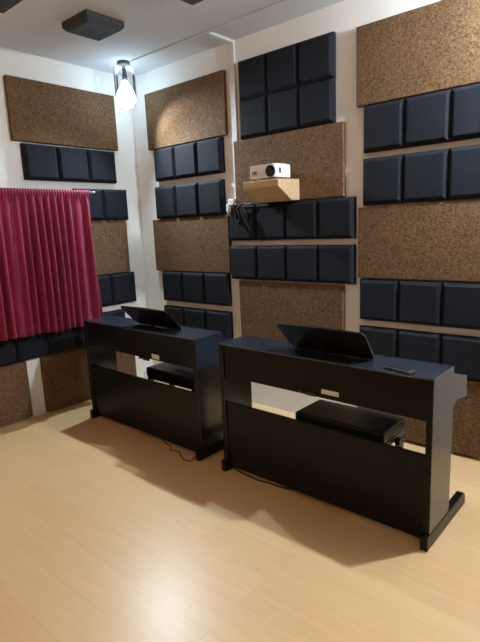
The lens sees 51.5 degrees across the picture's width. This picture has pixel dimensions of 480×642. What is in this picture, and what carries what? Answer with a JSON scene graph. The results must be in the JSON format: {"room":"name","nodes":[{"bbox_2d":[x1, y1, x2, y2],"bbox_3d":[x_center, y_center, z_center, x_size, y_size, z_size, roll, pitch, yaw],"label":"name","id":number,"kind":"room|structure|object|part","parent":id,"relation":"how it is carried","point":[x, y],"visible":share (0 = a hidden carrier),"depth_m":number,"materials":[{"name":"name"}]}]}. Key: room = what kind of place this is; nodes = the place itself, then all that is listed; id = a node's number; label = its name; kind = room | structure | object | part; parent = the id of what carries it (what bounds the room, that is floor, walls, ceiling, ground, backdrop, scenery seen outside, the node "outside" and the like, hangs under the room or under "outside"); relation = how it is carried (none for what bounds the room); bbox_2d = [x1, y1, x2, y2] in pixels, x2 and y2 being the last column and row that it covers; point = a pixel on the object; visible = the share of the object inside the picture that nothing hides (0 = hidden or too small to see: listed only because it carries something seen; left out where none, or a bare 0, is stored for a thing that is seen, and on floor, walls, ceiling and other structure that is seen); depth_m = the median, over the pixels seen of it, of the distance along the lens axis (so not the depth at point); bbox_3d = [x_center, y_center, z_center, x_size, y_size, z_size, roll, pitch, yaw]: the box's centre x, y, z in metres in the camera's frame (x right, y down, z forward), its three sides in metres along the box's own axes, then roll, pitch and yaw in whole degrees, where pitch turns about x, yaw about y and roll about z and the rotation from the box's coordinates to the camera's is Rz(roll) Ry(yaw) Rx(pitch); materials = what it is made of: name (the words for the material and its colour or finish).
{"room":"studio","nodes":[
{"label":"studio","id":0,"kind":"room"},
{"bbox_2d":[0,47,152,427],"bbox_3d":[-2.717,-0.433,3.205,0.100,3.025,5.200,7,14,40],"label":"wall","id":1,"kind":"structure","parent":0,"point":[12,62],"depth_m":4.44,"materials":[{"name":"paint"}]},
{"bbox_2d":[0,339,17,365],"bbox_3d":[-1.969,0.231,4.062,0.058,0.282,0.278,7,14,40],"label":"tile","id":2,"kind":"structure","parent":1,"relation":"attached to","point":[8,354],"depth_m":4.09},
{"bbox_2d":[0,361,32,426],"bbox_3d":[-2.144,0.668,3.927,0.040,0.492,0.993,7,14,40],"label":"panel","id":3,"kind":"object","parent":1,"relation":"attached to","point":[15,397],"visible":1,"depth_m":4.18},
{"bbox_2d":[15,332,48,361],"bbox_3d":[-1.786,0.183,4.272,0.058,0.282,0.278,7,14,40],"label":"tile","id":4,"kind":"structure","parent":1,"relation":"attached to","point":[28,347],"depth_m":4.25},
{"bbox_2d":[20,143,58,180],"bbox_3d":[-1.677,-1.334,4.191,0.058,0.286,0.298,7,14,40],"label":"tile","id":5,"kind":"structure","parent":1,"relation":"attached to","point":[39,162],"depth_m":4.15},
{"bbox_2d":[3,74,117,150],"bbox_3d":[-1.513,-1.780,4.336,0.040,0.489,1.020,7,14,40],"label":"panel","id":6,"kind":"object","parent":1,"relation":"attached to","point":[38,111],"visible":1,"depth_m":4.27,"materials":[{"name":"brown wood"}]},
{"bbox_2d":[47,327,76,354],"bbox_3d":[-1.605,0.136,4.481,0.058,0.282,0.278,7,14,40],"label":"tile","id":7,"kind":"structure","parent":1,"relation":"attached to","point":[65,340],"depth_m":4.46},
{"bbox_2d":[56,146,88,181],"bbox_3d":[-1.482,-1.386,4.416,0.058,0.286,0.298,7,14,40],"label":"tile","id":8,"kind":"structure","parent":1,"relation":"attached to","point":[72,163],"depth_m":4.38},
{"bbox_2d":[75,326,85,347],"bbox_3d":[-1.422,0.088,4.690,0.058,0.282,0.278,7,14,40],"label":"tile","id":9,"kind":"structure","parent":1,"relation":"attached to","point":[80,334],"depth_m":4.60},
{"bbox_2d":[72,188,103,220],"bbox_3d":[-1.386,-1.068,4.574,0.058,0.284,0.282,7,14,40],"label":"tile","id":10,"kind":"structure","parent":1,"relation":"attached to","point":[95,201],"depth_m":4.60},
{"bbox_2d":[40,347,136,411],"bbox_3d":[-1.412,0.484,4.770,0.040,0.495,0.996,7,14,40],"label":"panel","id":11,"kind":"object","parent":1,"relation":"attached to","point":[65,375],"visible":0.48,"depth_m":4.56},
{"bbox_2d":[86,149,116,182],"bbox_3d":[-1.287,-1.437,4.640,0.058,0.286,0.298,7,14,40],"label":"tile","id":12,"kind":"structure","parent":1,"relation":"attached to","point":[101,164],"depth_m":4.61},
{"bbox_2d":[98,275,112,306],"bbox_3d":[-1.347,-0.278,4.730,0.058,0.298,0.288,7,14,40],"label":"tile","id":13,"kind":"structure","parent":1,"relation":"attached to","point":[104,281],"depth_m":4.76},
{"bbox_2d":[91,220,129,274],"bbox_3d":[-1.440,-0.659,4.578,0.040,0.500,0.988,7,14,40],"label":"panel","id":14,"kind":"object","parent":1,"relation":"attached to","point":[110,239],"visible":0.42,"depth_m":4.78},
{"bbox_2d":[103,309,124,316],"bbox_3d":[-1.240,0.040,4.900,0.058,0.282,0.278,7,14,40],"label":"tile","id":15,"kind":"structure","parent":1,"relation":"attached to","point":[119,312],"depth_m":4.88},
{"bbox_2d":[101,189,128,219],"bbox_3d":[-1.201,-1.116,4.786,0.058,0.284,0.282,7,14,40],"label":"tile","id":16,"kind":"structure","parent":1,"relation":"attached to","point":[114,202],"depth_m":4.75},
{"bbox_2d":[108,272,136,304],"bbox_3d":[-1.158,-0.328,4.947,0.058,0.298,0.288,7,14,40],"label":"tile","id":17,"kind":"structure","parent":1,"relation":"attached to","point":[123,289],"depth_m":4.91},
{"bbox_3d":[-1.968,-0.974,3.764,0.109,0.070,1.965,7,14,40],"label":"curtain rod","id":18,"kind":"object","parent":1,"relation":"attached to","visible":0},
{"bbox_2d":[0,188,103,340],"bbox_3d":[-1.869,-0.419,3.862,0.123,1.199,1.777,6,14,39],"label":"curtain","id":19,"kind":"object","parent":18,"relation":"hanging from","point":[49,283],"visible":0.98,"depth_m":4.14,"materials":[{"name":"fabric"}]},
{"bbox_2d":[0,0,343,77],"bbox_3d":[-0.303,-1.676,0.822,6.415,0.100,5.200,7,14,40],"label":"ceiling","id":20,"kind":"structure","parent":0,"point":[34,27],"depth_m":3.62,"materials":[{"name":"paint"}]},
{"bbox_2d":[0,0,22,12],"bbox_3d":[-1.493,-1.953,2.982,0.306,0.064,0.306,7,14,40],"label":"ceiling panel","id":21,"kind":"object","parent":20,"relation":"attached to","point":[5,5],"depth_m":3.04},
{"bbox_2d":[62,9,123,40],"bbox_3d":[-1.034,-2.074,3.510,0.306,0.064,0.306,7,14,40],"label":"ceiling panel","id":22,"kind":"object","parent":20,"relation":"attached to","point":[87,23],"depth_m":3.45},
{"bbox_2d":[114,60,136,109],"bbox_3d":[-1.012,-2.073,4.393,0.188,0.397,0.188,7,14,40],"label":"pendant lamp","id":23,"kind":"object","parent":20,"relation":"hanging from","point":[126,97],"visible":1,"depth_m":4.37,"materials":[{"name":"glass"}]},
{"bbox_3d":[-1.010,-2.006,4.405,0.160,0.227,0.160,7,14,40],"label":"bulb","id":24,"kind":"part","parent":23,"relation":"part of","materials":[{"name":"white glass"}]},
{"bbox_2d":[181,0,202,4],"bbox_3d":[-0.289,-2.006,2.986,0.306,0.064,0.306,7,14,40],"label":"ceiling panel","id":25,"kind":"object","parent":20,"relation":"attached to","point":[191,2],"depth_m":3.11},
{"bbox_2d":[130,0,290,198],"bbox_3d":[0.342,-1.554,3.572,3.080,1.225,0.316,7,14,40],"label":"cable trunking","id":26,"kind":"object","parent":20,"relation":"attached to","point":[231,43],"visible":0.94,"depth_m":3.99,"materials":[{"name":"white plastic"}]},
{"bbox_2d":[0,380,479,641],"bbox_3d":[-0.169,1.391,1.406,6.415,0.100,5.200,7,14,40],"label":"floor","id":27,"kind":"structure","parent":0,"point":[108,534],"depth_m":2.43,"materials":[{"name":"brown wood"}]},
{"bbox_2d":[83,306,231,460],"bbox_3d":[-0.625,0.354,3.957,1.356,1.020,0.545,7,14,41],"label":"digital piano","id":28,"kind":"object","parent":27,"relation":"on","point":[188,419],"visible":0.97,"depth_m":3.64,"materials":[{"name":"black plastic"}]},
{"bbox_3d":[-1.121,0.343,4.397,0.029,0.768,0.475,7,14,41],"label":"panel","id":29,"kind":"part","parent":28,"relation":"part of","materials":[{"name":"black wood"}]},
{"bbox_3d":[-0.785,0.163,3.750,1.292,0.201,0.018,7,14,41],"label":"panel","id":30,"kind":"part","parent":28,"relation":"part of","materials":[{"name":"black wood"}]},
{"bbox_3d":[-0.763,0.644,3.841,1.292,0.439,0.018,7,14,41],"label":"panel","id":31,"kind":"part","parent":28,"relation":"part of","materials":[{"name":"black wood"}]},
{"bbox_3d":[-0.133,0.465,3.528,0.029,0.768,0.475,7,14,41],"label":"panel","id":32,"kind":"part","parent":28,"relation":"part of","materials":[{"name":"black wood"}]},
{"bbox_2d":[146,362,194,391],"bbox_3d":[-0.474,0.607,4.141,0.657,0.441,0.285,7,14,41],"label":"piano bench","id":33,"kind":"object","parent":27,"relation":"on","point":[172,374],"visible":0.37,"depth_m":4.03,"materials":[{"name":"black leather"}]},
{"bbox_2d":[163,440,195,461],"bbox_3d":[-0.461,0.930,3.600,0.446,0.008,0.160,7,14,40],"label":"cable","id":34,"kind":"object","parent":27,"relation":"on","point":[163,440],"visible":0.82,"depth_m":3.52,"materials":[{"name":"black rubber"}]},
{"bbox_2d":[235,467,292,489],"bbox_3d":[0.137,0.991,3.139,0.526,0.009,0.075,8,15,42],"label":"cable","id":35,"kind":"object","parent":27,"relation":"on","point":[235,467],"visible":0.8,"depth_m":3.10,"materials":[{"name":"black rubber"}]},
{"bbox_2d":[218,323,466,551],"bbox_3d":[0.546,0.494,2.928,1.356,1.028,0.545,7,14,41],"label":"digital piano","id":36,"kind":"object","parent":27,"relation":"on","point":[405,490],"visible":1,"depth_m":2.64,"materials":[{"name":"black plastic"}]},
{"bbox_3d":[0.050,0.488,3.369,0.029,0.768,0.475,7,14,41],"label":"panel","id":37,"kind":"part","parent":36,"relation":"part of","materials":[{"name":"black wood"}]},
{"bbox_3d":[0.387,0.308,2.721,1.292,0.201,0.018,7,14,41],"label":"panel","id":38,"kind":"part","parent":36,"relation":"part of","materials":[{"name":"black wood"}]},
{"bbox_3d":[0.408,0.789,2.813,1.292,0.439,0.018,7,14,41],"label":"panel","id":39,"kind":"part","parent":36,"relation":"part of","materials":[{"name":"black wood"}]},
{"bbox_2d":[384,365,415,374],"bbox_3d":[0.766,0.232,2.390,0.048,0.013,0.150,-10,13,-34],"label":"remote control","id":40,"kind":"object","parent":36,"relation":"on","point":[390,367],"visible":1,"depth_m":2.37,"materials":[{"name":"plastic"}]},
{"bbox_3d":[1.038,0.610,2.500,0.029,0.768,0.475,7,14,41],"label":"panel","id":41,"kind":"part","parent":36,"relation":"part of","materials":[{"name":"black wood"}]},
{"bbox_2d":[295,399,404,447],"bbox_3d":[0.655,0.773,3.007,0.657,0.441,0.285,7,14,41],"label":"piano bench","id":42,"kind":"object","parent":27,"relation":"on","point":[384,428],"visible":0.52,"depth_m":2.88,"materials":[{"name":"black leather"}]},
{"bbox_3d":[0.863,0.664,2.793,0.008,0.032,0.259,7,14,41],"label":"rail","id":43,"kind":"part","parent":42,"relation":"part of","materials":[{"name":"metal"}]},
{"bbox_3d":[0.881,0.671,2.779,0.038,0.054,0.051,7,14,41],"label":"knob","id":44,"kind":"part","parent":42,"relation":"part of","materials":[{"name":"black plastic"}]},
{"bbox_3d":[0.933,0.829,2.920,0.038,0.341,0.037,7,14,41],"label":"leg","id":45,"kind":"part","parent":42,"relation":"part of","materials":[{"name":"black plastic"}]},
{"bbox_2d":[130,0,479,458],"bbox_3d":[1.477,-0.594,3.085,6.415,3.025,0.100,7,14,40],"label":"wall","id":46,"kind":"structure","parent":0,"point":[343,17],"depth_m":3.79,"materials":[{"name":"paint"}]},
{"bbox_2d":[154,146,175,181],"bbox_3d":[-0.701,-1.470,4.672,0.287,0.289,0.058,7,14,40],"label":"tile","id":47,"kind":"structure","parent":46,"relation":"attached to","point":[164,158],"depth_m":4.64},
{"bbox_2d":[155,185,177,218],"bbox_3d":[-0.701,-1.131,4.749,0.292,0.300,0.058,7,14,40],"label":"tile","id":48,"kind":"structure","parent":46,"relation":"attached to","point":[165,196],"depth_m":4.71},
{"bbox_2d":[162,271,184,301],"bbox_3d":[-0.654,-0.343,4.889,0.291,0.290,0.058,7,14,40],"label":"tile","id":49,"kind":"structure","parent":46,"relation":"attached to","point":[173,290],"depth_m":4.85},
{"bbox_2d":[164,305,184,325],"bbox_3d":[-0.644,-0.003,4.958,0.293,0.290,0.058,7,14,40],"label":"tile","id":50,"kind":"structure","parent":46,"relation":"attached to","point":[177,313],"depth_m":4.88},
{"bbox_2d":[144,70,227,150],"bbox_3d":[-0.499,-1.842,4.421,0.997,0.502,0.040,7,14,40],"label":"panel","id":51,"kind":"object","parent":46,"relation":"attached to","point":[194,110],"visible":0.98,"depth_m":4.36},
{"bbox_2d":[174,142,198,178],"bbox_3d":[-0.480,-1.444,4.485,0.287,0.289,0.058,7,14,40],"label":"tile","id":52,"kind":"structure","parent":46,"relation":"attached to","point":[186,155],"depth_m":4.45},
{"bbox_2d":[176,182,199,217],"bbox_3d":[-0.476,-1.105,4.560,0.292,0.300,0.058,7,14,40],"label":"tile","id":53,"kind":"structure","parent":46,"relation":"attached to","point":[187,195],"depth_m":4.52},
{"bbox_2d":[153,215,231,272],"bbox_3d":[-0.461,-0.711,4.647,0.993,0.493,0.040,7,14,40],"label":"panel","id":54,"kind":"object","parent":46,"relation":"attached to","point":[197,244],"visible":0.84,"depth_m":4.59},
{"bbox_2d":[182,271,205,303],"bbox_3d":[-0.429,-0.316,4.699,0.291,0.290,0.058,7,14,40],"label":"tile","id":55,"kind":"structure","parent":46,"relation":"attached to","point":[193,282],"depth_m":4.66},
{"bbox_2d":[184,307,207,329],"bbox_3d":[-0.418,0.024,4.767,0.293,0.290,0.058,7,14,40],"label":"tile","id":56,"kind":"structure","parent":46,"relation":"attached to","point":[194,317],"depth_m":4.72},
{"bbox_2d":[197,137,225,175],"bbox_3d":[-0.258,-1.419,4.298,0.287,0.289,0.058,7,14,40],"label":"tile","id":57,"kind":"structure","parent":46,"relation":"attached to","point":[211,153],"depth_m":4.25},
{"bbox_2d":[198,179,226,215],"bbox_3d":[-0.251,-1.079,4.370,0.292,0.300,0.058,7,14,40],"label":"tile","id":58,"kind":"structure","parent":46,"relation":"attached to","point":[212,193],"depth_m":4.32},
{"bbox_2d":[205,272,231,305],"bbox_3d":[-0.205,-0.290,4.510,0.291,0.290,0.058,7,14,40],"label":"tile","id":59,"kind":"structure","parent":46,"relation":"attached to","point":[218,288],"depth_m":4.46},
{"bbox_2d":[206,309,233,338],"bbox_3d":[-0.191,0.050,4.576,0.293,0.290,0.058,7,14,40],"label":"tile","id":60,"kind":"structure","parent":46,"relation":"attached to","point":[217,320],"depth_m":4.51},
{"bbox_2d":[226,199,237,211],"bbox_3d":[-0.062,-0.977,4.206,0.070,0.105,0.092,7,14,40],"label":"junction box","id":61,"kind":"object","parent":46,"relation":"attached to","point":[230,201],"visible":0.84,"depth_m":4.18,"materials":[{"name":"white plastic"}]},
{"bbox_2d":[233,202,277,223],"bbox_3d":[0.121,-0.879,4.028,0.486,0.175,0.033,7,14,40],"label":"cable","id":62,"kind":"object","parent":61,"relation":"attached to","point":[244,204],"visible":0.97,"depth_m":4.10,"materials":[{"name":"black rubber"}]},
{"bbox_2d":[229,204,256,240],"bbox_3d":[0.026,-0.824,4.187,0.291,0.290,0.058,7,14,40],"label":"tile","id":63,"kind":"structure","parent":46,"relation":"attached to","point":[239,231],"depth_m":4.15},
{"bbox_2d":[230,245,258,279],"bbox_3d":[0.038,-0.499,4.251,0.292,0.283,0.058,7,14,40],"label":"tile","id":64,"kind":"structure","parent":46,"relation":"attached to","point":[244,259],"depth_m":4.21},
{"bbox_2d":[238,53,267,100],"bbox_3d":[0.100,-1.895,3.878,0.283,0.290,0.058,7,14,40],"label":"tile","id":65,"kind":"structure","parent":46,"relation":"attached to","point":[252,72],"depth_m":3.84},
{"bbox_2d":[239,95,269,139],"bbox_3d":[0.110,-1.606,3.935,0.283,0.291,0.058,7,14,40],"label":"tile","id":66,"kind":"structure","parent":46,"relation":"attached to","point":[254,123],"depth_m":3.90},
{"bbox_2d":[256,202,286,239],"bbox_3d":[0.251,-0.798,3.998,0.291,0.290,0.058,7,14,40],"label":"tile","id":67,"kind":"structure","parent":46,"relation":"attached to","point":[271,217],"depth_m":3.96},
{"bbox_2d":[257,245,286,280],"bbox_3d":[0.263,-0.473,4.061,0.292,0.283,0.058,7,14,40],"label":"tile","id":68,"kind":"structure","parent":46,"relation":"attached to","point":[272,259],"depth_m":4.03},
{"bbox_2d":[267,43,298,93],"bbox_3d":[0.319,-1.869,3.694,0.283,0.290,0.058,7,14,40],"label":"tile","id":69,"kind":"structure","parent":46,"relation":"attached to","point":[282,63],"depth_m":3.66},
{"bbox_2d":[268,86,299,134],"bbox_3d":[0.329,-1.580,3.751,0.283,0.291,0.058,7,14,40],"label":"tile","id":70,"kind":"structure","parent":46,"relation":"attached to","point":[283,106],"depth_m":3.72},
{"bbox_2d":[234,121,345,203],"bbox_3d":[0.352,-1.184,3.832,1.007,0.505,0.040,7,14,40],"label":"panel","id":71,"kind":"object","parent":46,"relation":"attached to","point":[316,156],"visible":0.8,"depth_m":3.69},
{"bbox_2d":[243,178,299,202],"bbox_3d":[0.238,-0.985,3.766,0.327,0.156,0.274,7,14,40],"label":"shelf","id":72,"kind":"object","parent":71,"relation":"attached to","point":[271,190],"visible":1,"depth_m":3.70,"materials":[{"name":"brown wood"}]},
{"bbox_2d":[250,163,289,180],"bbox_3d":[0.232,-1.111,3.730,0.243,0.106,0.234,7,14,40],"label":"projector","id":73,"kind":"object","parent":72,"relation":"on","point":[272,170],"visible":0.91,"depth_m":3.65,"materials":[{"name":"white plastic"}]},
{"bbox_2d":[239,280,344,340],"bbox_3d":[0.396,-0.059,4.051,1.004,0.503,0.040,7,14,40],"label":"panel","id":74,"kind":"object","parent":46,"relation":"attached to","point":[263,305],"visible":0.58,"depth_m":4.03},
{"bbox_2d":[286,199,318,239],"bbox_3d":[0.476,-0.772,3.808,0.291,0.290,0.058,7,14,40],"label":"tile","id":75,"kind":"structure","parent":46,"relation":"attached to","point":[302,217],"depth_m":3.77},
{"bbox_2d":[287,245,318,281],"bbox_3d":[0.488,-0.447,3.872,0.292,0.283,0.058,7,14,40],"label":"tile","id":76,"kind":"structure","parent":46,"relation":"attached to","point":[302,260],"depth_m":3.84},
{"bbox_2d":[299,78,335,128],"bbox_3d":[0.548,-1.555,3.566,0.283,0.291,0.058,7,14,40],"label":"tile","id":77,"kind":"structure","parent":46,"relation":"attached to","point":[317,100],"depth_m":3.53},
{"bbox_2d":[299,31,335,85],"bbox_3d":[0.537,-1.844,3.510,0.283,0.290,0.058,7,14,40],"label":"tile","id":78,"kind":"structure","parent":46,"relation":"attached to","point":[317,55],"depth_m":3.47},
{"bbox_2d":[318,196,355,238],"bbox_3d":[0.700,-0.746,3.619,0.291,0.290,0.058,7,14,40],"label":"tile","id":79,"kind":"structure","parent":46,"relation":"attached to","point":[337,216],"depth_m":3.58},
{"bbox_2d":[319,244,355,283],"bbox_3d":[0.714,-0.420,3.682,0.292,0.283,0.058,7,14,40],"label":"tile","id":80,"kind":"structure","parent":46,"relation":"attached to","point":[337,263],"depth_m":3.64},
{"bbox_2d":[359,325,398,357],"bbox_3d":[0.993,0.182,3.577,0.290,0.276,0.058,7,14,40],"label":"tile","id":81,"kind":"structure","parent":46,"relation":"attached to","point":[383,341],"depth_m":3.52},
{"bbox_2d":[360,279,398,321],"bbox_3d":[0.980,-0.147,3.513,0.287,0.290,0.058,7,14,40],"label":"tile","id":82,"kind":"structure","parent":46,"relation":"attached to","point":[379,298],"depth_m":3.48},
{"bbox_2d":[363,154,403,205],"bbox_3d":[0.960,-0.944,3.348,0.283,0.310,0.058,7,14,40],"label":"tile","id":83,"kind":"structure","parent":46,"relation":"attached to","point":[383,176],"depth_m":3.32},
{"bbox_2d":[364,98,404,152],"bbox_3d":[0.947,-1.281,3.282,0.283,0.299,0.058,7,14,40],"label":"tile","id":84,"kind":"structure","parent":46,"relation":"attached to","point":[384,123],"depth_m":3.25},
{"bbox_2d":[356,0,479,107],"bbox_3d":[1.175,-1.649,3.010,1.019,0.495,0.040,7,14,40],"label":"panel","id":85,"kind":"object","parent":46,"relation":"attached to","point":[433,47],"visible":0.97,"depth_m":3.05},
{"bbox_2d":[357,379,479,457],"bbox_3d":[1.279,0.603,3.435,1.019,0.510,0.040,7,14,40],"label":"panel","id":86,"kind":"object","parent":46,"relation":"attached to","point":[466,410],"visible":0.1,"depth_m":3.27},
{"bbox_2d":[358,200,479,281],"bbox_3d":[1.237,-0.511,3.217,1.018,0.489,0.040,7,14,40],"label":"panel","id":87,"kind":"object","parent":46,"relation":"attached to","point":[428,241],"visible":1,"depth_m":3.24,"materials":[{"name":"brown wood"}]},
{"bbox_2d":[398,280,442,325],"bbox_3d":[1.201,-0.121,3.327,0.287,0.290,0.058,7,14,40],"label":"tile","id":88,"kind":"structure","parent":46,"relation":"attached to","point":[420,302],"depth_m":3.29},
{"bbox_2d":[398,329,442,363],"bbox_3d":[1.217,0.208,3.388,0.290,0.276,0.058,7,14,40],"label":"tile","id":89,"kind":"structure","parent":46,"relation":"attached to","point":[424,346],"depth_m":3.35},
{"bbox_2d":[403,148,449,202],"bbox_3d":[1.179,-0.918,3.164,0.283,0.310,0.058,7,14,40],"label":"tile","id":90,"kind":"structure","parent":46,"relation":"attached to","point":[426,173],"depth_m":3.13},
{"bbox_2d":[404,89,451,147],"bbox_3d":[1.166,-1.255,3.098,0.283,0.299,0.058,7,14,40],"label":"tile","id":91,"kind":"structure","parent":46,"relation":"attached to","point":[427,116],"depth_m":3.07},
{"bbox_2d":[441,282,479,329],"bbox_3d":[1.423,-0.095,3.140,0.287,0.290,0.058,7,14,40],"label":"tile","id":92,"kind":"structure","parent":46,"relation":"attached to","point":[460,300],"depth_m":3.13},
{"bbox_2d":[441,333,479,380],"bbox_3d":[1.442,0.234,3.199,0.290,0.276,0.058,7,14,40],"label":"tile","id":93,"kind":"structure","parent":46,"relation":"attached to","point":[462,352],"depth_m":3.18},
{"bbox_2d":[448,144,479,199],"bbox_3d":[1.397,-0.893,2.979,0.283,0.310,0.058,7,14,40],"label":"tile","id":94,"kind":"structure","parent":46,"relation":"attached to","point":[464,161],"depth_m":2.99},
{"bbox_2d":[450,83,479,141],"bbox_3d":[1.384,-1.230,2.914,0.283,0.299,0.058,7,14,40],"label":"tile","id":95,"kind":"structure","parent":46,"relation":"attached to","point":[465,108],"depth_m":2.93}
]}

